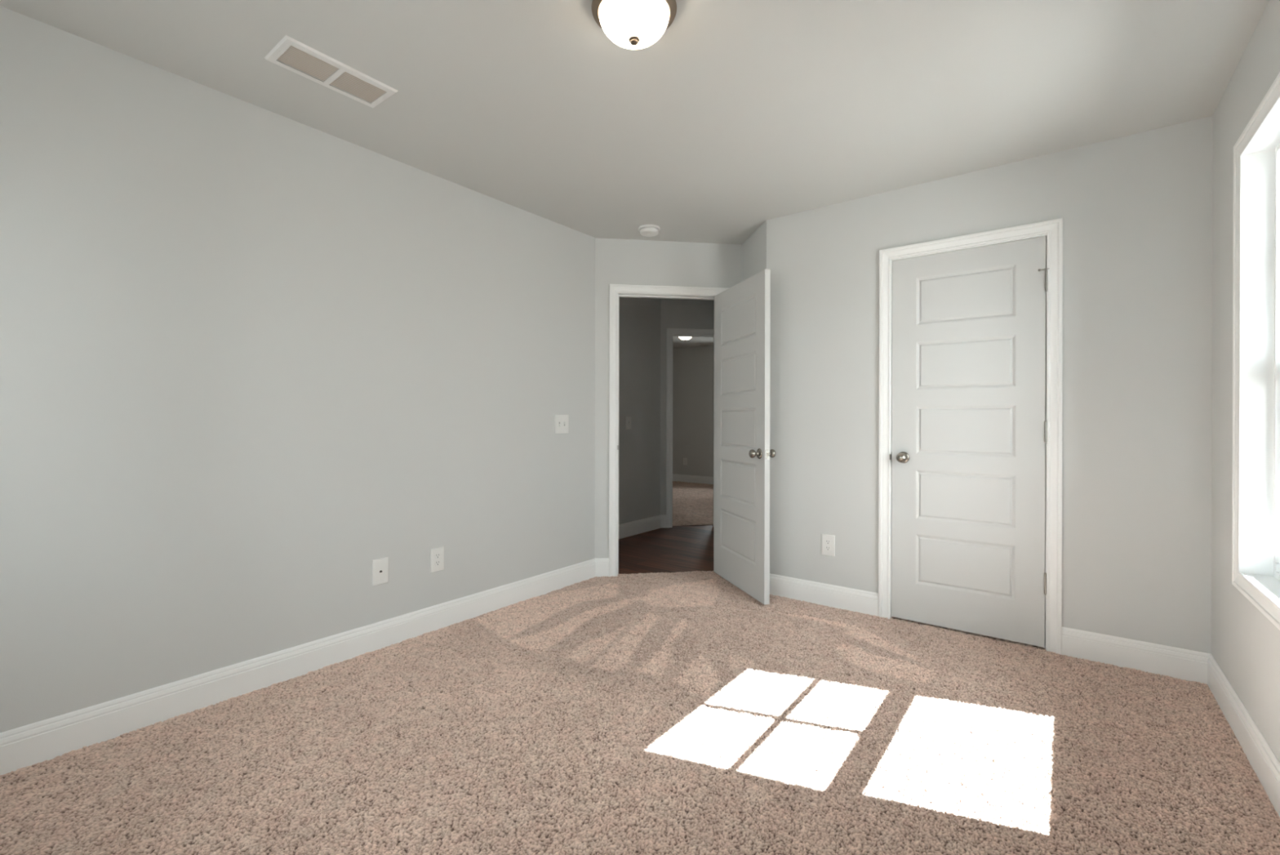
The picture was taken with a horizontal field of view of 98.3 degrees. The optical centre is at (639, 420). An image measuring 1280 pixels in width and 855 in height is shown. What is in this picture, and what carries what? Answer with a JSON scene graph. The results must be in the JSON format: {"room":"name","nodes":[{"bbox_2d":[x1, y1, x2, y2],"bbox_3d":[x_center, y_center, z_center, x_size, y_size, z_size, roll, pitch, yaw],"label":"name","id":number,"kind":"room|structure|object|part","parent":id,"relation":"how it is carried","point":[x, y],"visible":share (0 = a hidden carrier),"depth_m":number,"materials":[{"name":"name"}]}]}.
{"room":"empty bedroom","nodes":[
{"label":"empty bedroom","id":0,"kind":"room"},
{"bbox_2d":[0,5,595,732],"bbox_3d":[-1.518,-0.045,2.531,0.120,2.540,3.772,0,0,37],"label":"wall","id":1,"kind":"structure","parent":0,"point":[253,357],"depth_m":2.28,"materials":[{"name":"white paint"}]},
{"bbox_2d":[0,558,595,774],"bbox_3d":[-1.422,1.062,2.551,0.014,0.135,3.622,0,0,37],"label":"baseboard","id":2,"kind":"structure","parent":1,"relation":"attached to","point":[39,741],"depth_m":2.27,"materials":[{"name":"white paint"}]},
{"bbox_2d":[372,556,388,585],"bbox_3d":[-1.283,0.746,2.737,0.007,0.126,0.080,0,0,37],"label":"jack plate","id":3,"kind":"object","parent":1,"relation":"attached to","point":[380,566],"visible":1,"depth_m":2.73,"materials":[{"name":"white plastic"}]},
{"bbox_2d":[430,546,444,572],"bbox_3d":[-1.093,0.749,2.986,0.007,0.126,0.080,0,0,37],"label":"power outlet","id":4,"kind":"object","parent":1,"relation":"attached to","point":[437,554],"visible":1,"depth_m":2.98,"materials":[{"name":"white plastic"}]},
{"bbox_2d":[435,560,440,565],"bbox_3d":[-1.090,0.769,2.984,0.002,0.029,0.035,0,0,37],"label":"receptacle","id":5,"kind":"object","parent":4,"relation":"attached to","point":[437,562],"depth_m":2.98,"materials":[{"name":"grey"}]},
{"bbox_2d":[435,552,440,558],"bbox_3d":[-1.090,0.730,2.984,0.002,0.029,0.035,0,0,37],"label":"receptacle","id":6,"kind":"object","parent":4,"relation":"attached to","point":[437,555],"depth_m":2.98,"materials":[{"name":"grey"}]},
{"bbox_2d":[554,414,568,433],"bbox_3d":[-0.522,0.025,3.719,0.017,0.126,0.126,0,0,37],"label":"light switch","id":7,"kind":"object","parent":1,"relation":"attached to","point":[561,421],"visible":1,"depth_m":3.71,"materials":[{"name":"white plastic"}]},
{"bbox_2d":[0,0,1269,348],"bbox_3d":[0.023,-1.375,5.179,8.100,0.120,10.050,0,0,37],"label":"ceiling","id":8,"kind":"structure","parent":0,"point":[741,115],"depth_m":2.14,"materials":[{"name":"grey paint"}]},
{"bbox_2d":[264,35,398,107],"bbox_3d":[-1.164,-1.310,2.108,0.196,0.008,0.402,0,0,37],"label":"ceiling vent","id":9,"kind":"object","parent":8,"relation":"in","point":[290,51],"visible":1,"depth_m":2.08,"materials":[{"name":"white metal"}]},
{"bbox_2d":[591,0,676,49],"bbox_3d":[-0.018,-1.245,1.735,0.267,0.132,0.267,0,0,37],"label":"ceiling light","id":10,"kind":"object","parent":8,"relation":"attached to","point":[632,24],"visible":1,"depth_m":1.69,"materials":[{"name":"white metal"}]},
{"bbox_2d":[638,224,660,236],"bbox_3d":[0.063,-1.290,3.782,0.148,0.047,0.148,0,0,37],"label":"smoke detector","id":11,"kind":"object","parent":8,"relation":"attached to","point":[646,230],"visible":1,"depth_m":3.74,"materials":[{"name":"white plastic"}]},
{"bbox_2d":[678,336,691,340],"bbox_3d":[0.675,-1.251,8.251,0.267,0.132,0.267,0,0,37],"label":"ceiling light","id":12,"kind":"object","parent":8,"relation":"attached to","point":[680,337],"visible":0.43,"depth_m":8.20,"materials":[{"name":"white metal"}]},
{"bbox_2d":[702,342,713,345],"bbox_3d":[1.272,-1.313,9.557,0.196,0.008,0.402,0,0,37],"label":"ceiling vent","id":13,"kind":"object","parent":8,"relation":"in","point":[710,343],"visible":0.47,"depth_m":9.45,"materials":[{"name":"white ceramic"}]},
{"bbox_2d":[618,297,660,524],"bbox_3d":[-0.698,-0.046,4.724,0.115,2.540,2.852,0,0,37],"label":"wall","id":14,"kind":"structure","parent":0,"point":[639,318],"depth_m":5.53,"materials":[{"name":"white paint"}]},
{"bbox_2d":[626,416,631,429],"bbox_3d":[-0.106,0.025,5.389,0.017,0.126,0.080,0,0,37],"label":"light switch","id":15,"kind":"object","parent":14,"relation":"attached to","point":[628,418],"visible":1,"depth_m":5.38,"materials":[{"name":"white plastic"}]},
{"bbox_2d":[618,515,661,538],"bbox_3d":[-0.513,1.061,4.865,0.014,0.135,2.402,0,0,37],"label":"baseboard","id":16,"kind":"structure","parent":14,"relation":"attached to","point":[634,527],"depth_m":5.52,"materials":[{"name":"white paint"}]},
{"bbox_2d":[0,480,1279,854],"bbox_3d":[-0.151,1.171,5.053,7.398,0.107,9.159,0,0,37],"label":"floor","id":17,"kind":"structure","parent":0,"point":[686,713],"depth_m":1.89,"materials":[{"name":"carpet"}]},
{"bbox_2d":[595,237,742,558],"bbox_3d":[-0.345,-0.044,4.047,2.212,2.540,0.115,0,0,-8],"label":"wall","id":18,"kind":"structure","parent":0,"point":[617,261],"depth_m":4.01,"materials":[{"name":"white paint"}]},
{"bbox_2d":[595,557,608,576],"bbox_3d":[-0.274,1.062,3.993,0.103,0.135,0.014,0,0,-8],"label":"baseboard","id":19,"kind":"structure","parent":18,"relation":"attached to","point":[602,563],"depth_m":3.99,"materials":[{"name":"white paint"}]},
{"bbox_2d":[608,284,728,576],"bbox_3d":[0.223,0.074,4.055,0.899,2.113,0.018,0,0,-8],"label":"trim","id":20,"kind":"structure","parent":18,"relation":"attached to","point":[614,289],"depth_m":4.00,"materials":[{"name":"white paint"}]},
{"bbox_2d":[713,269,775,604],"bbox_3d":[0.667,0.101,3.718,0.173,2.029,0.779,0,0,-16],"label":"door","id":21,"kind":"structure","parent":18,"relation":"in","point":[743,453],"depth_m":3.63,"materials":[{"name":"white paint"}]},
{"bbox_3d":[0.689,0.204,3.395,0.036,0.054,0.054,0,0,-16],"label":"knob","id":22,"kind":"part","parent":21,"relation":"part of","materials":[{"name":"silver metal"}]},
{"bbox_3d":[0.771,0.205,3.355,0.025,0.057,0.002,0,0,-16],"label":"latch plate","id":23,"kind":"part","parent":21,"relation":"part of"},
{"bbox_3d":[0.821,0.205,3.433,0.036,0.054,0.054,0,0,-16],"label":"knob","id":24,"kind":"part","parent":21,"relation":"part of","materials":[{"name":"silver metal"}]},
{"bbox_2d":[660,297,714,515],"bbox_3d":[1.224,-0.043,6.013,2.148,2.540,0.115,0,0,-8],"label":"wall","id":25,"kind":"structure","parent":0,"point":[689,313],"depth_m":5.83,"materials":[{"name":"white paint"}]},
{"bbox_2d":[660,514,666,528],"bbox_3d":[0.246,1.061,5.820,0.066,0.135,0.014,0,0,-8],"label":"baseboard","id":26,"kind":"structure","parent":25,"relation":"attached to","point":[663,517],"depth_m":5.81,"materials":[{"name":"white paint"}]},
{"bbox_2d":[666,328,714,527],"bbox_3d":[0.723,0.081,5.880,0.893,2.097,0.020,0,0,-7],"label":"trim","id":27,"kind":"structure","parent":25,"relation":"attached to","point":[670,331],"depth_m":5.83,"materials":[{"name":"white paint"}]},
{"bbox_2d":[672,345,713,476],"bbox_3d":[1.893,-0.045,9.352,5.400,2.540,0.150,0,0,37],"label":"wall","id":28,"kind":"structure","parent":0,"point":[692,366],"depth_m":9.98,"materials":[{"name":"white paint"}]},
{"bbox_2d":[683,457,687,465],"bbox_3d":[0.819,0.749,10.075,0.080,0.126,0.007,0,0,37],"label":"power outlet","id":29,"kind":"object","parent":28,"relation":"attached to","point":[685,460],"visible":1,"depth_m":10.07,"materials":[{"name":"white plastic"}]},
{"bbox_2d":[672,473,713,484],"bbox_3d":[1.841,1.061,9.288,5.400,0.135,0.014,0,0,37],"label":"baseboard","id":30,"kind":"structure","parent":28,"relation":"attached to","point":[681,477],"depth_m":9.95,"materials":[{"name":"white paint"}]},
{"bbox_2d":[713,335,714,496],"bbox_3d":[0.941,-0.043,5.103,0.100,2.540,1.630,0,0,-8],"label":"wall","id":31,"kind":"structure","parent":0,"point":[713,335],"depth_m":5.89,"materials":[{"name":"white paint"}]},
{"bbox_2d":[742,220,766,281],"bbox_3d":[0.850,-0.042,3.888,0.117,2.540,0.514,0,0,-8],"label":"wall","id":32,"kind":"structure","parent":0,"point":[754,248],"depth_m":3.84,"materials":[{"name":"white paint"}]},
{"bbox_2d":[766,115,1213,653],"bbox_3d":[1.676,-0.039,3.047,2.053,2.540,0.115,0,0,37],"label":"wall","id":33,"kind":"structure","parent":0,"point":[1135,210],"depth_m":2.63,"materials":[{"name":"white paint"}]},
{"bbox_2d":[769,573,878,616],"bbox_3d":[1.097,1.066,3.409,0.708,0.135,0.014,0,0,37],"label":"baseboard","id":34,"kind":"structure","parent":33,"relation":"attached to","point":[864,602],"depth_m":3.38,"materials":[{"name":"white paint"}]},
{"bbox_2d":[822,533,835,555],"bbox_3d":[1.147,0.759,3.375,0.080,0.126,0.007,0,0,37],"label":"power outlet","id":35,"kind":"object","parent":33,"relation":"attached to","point":[828,540],"visible":1,"depth_m":3.37,"materials":[{"name":"white plastic"}]},
{"bbox_2d":[825,545,831,551],"bbox_3d":[1.145,0.779,3.373,0.035,0.029,0.002,0,0,37],"label":"receptacle","id":36,"kind":"object","parent":35,"relation":"attached to","point":[828,548],"depth_m":3.37,"materials":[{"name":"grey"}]},
{"bbox_2d":[825,538,831,544],"bbox_3d":[1.146,0.740,3.373,0.035,0.029,0.002,0,0,37],"label":"receptacle","id":37,"kind":"object","parent":35,"relation":"attached to","point":[828,541],"depth_m":3.37,"materials":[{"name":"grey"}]},
{"bbox_2d":[891,235,1048,647],"bbox_3d":[1.733,0.105,2.953,0.721,2.027,0.173,0,0,37],"label":"door","id":38,"kind":"structure","parent":33,"relation":"in","point":[969,424],"depth_m":2.92,"materials":[{"name":"white paint"}]},
{"bbox_3d":[1.454,0.208,3.080,0.054,0.054,0.036,0,0,37],"label":"knob","id":39,"kind":"part","parent":38,"relation":"part of","materials":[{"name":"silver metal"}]},
{"bbox_2d":[878,217,1062,654],"bbox_3d":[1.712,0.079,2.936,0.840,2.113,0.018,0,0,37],"label":"trim","id":40,"kind":"structure","parent":33,"relation":"attached to","point":[1053,228],"depth_m":2.71,"materials":[{"name":"white paint"}]},
{"bbox_2d":[1062,626,1210,684],"bbox_3d":[2.247,1.069,2.528,0.511,0.135,0.014,0,0,37],"label":"baseboard","id":41,"kind":"structure","parent":33,"relation":"attached to","point":[1188,664],"depth_m":2.52,"materials":[{"name":"white paint"}]},
{"bbox_2d":[1211,0,1279,761],"bbox_3d":[1.528,-0.037,1.034,0.161,2.540,5.100,0,0,37],"label":"wall","id":42,"kind":"structure","parent":0,"point":[1246,643],"depth_m":2.11,"materials":[{"name":"white paint"}]},
{"bbox_2d":[1207,653,1279,817],"bbox_3d":[1.223,1.069,0.782,0.014,0.135,4.031,0,0,37],"label":"baseboard","id":43,"kind":"structure","parent":42,"relation":"attached to","point":[1263,760],"depth_m":1.86,"materials":[{"name":"white paint"}]},
{"bbox_2d":[1231,72,1279,630],"bbox_3d":[1.872,-0.200,1.628,0.018,1.594,0.966,0,0,37],"label":"trim","id":44,"kind":"structure","parent":42,"relation":"attached to","point":[1268,606],"depth_m":1.96,"materials":[{"name":"white paint"}]},
{"bbox_2d":[1243,103,1279,602],"bbox_3d":[1.943,-0.200,1.574,0.161,1.516,0.888,0,0,37],"label":"window","id":45,"kind":"structure","parent":42,"relation":"in","point":[1261,394],"depth_m":1.93,"materials":[{"name":"white paint"}]},
{"bbox_3d":[1.972,-0.200,1.552,0.088,1.480,0.852,0,0,37],"label":"frame","id":46,"kind":"part","parent":45,"relation":"part of","materials":[{"name":"white plastic"}]}
]}

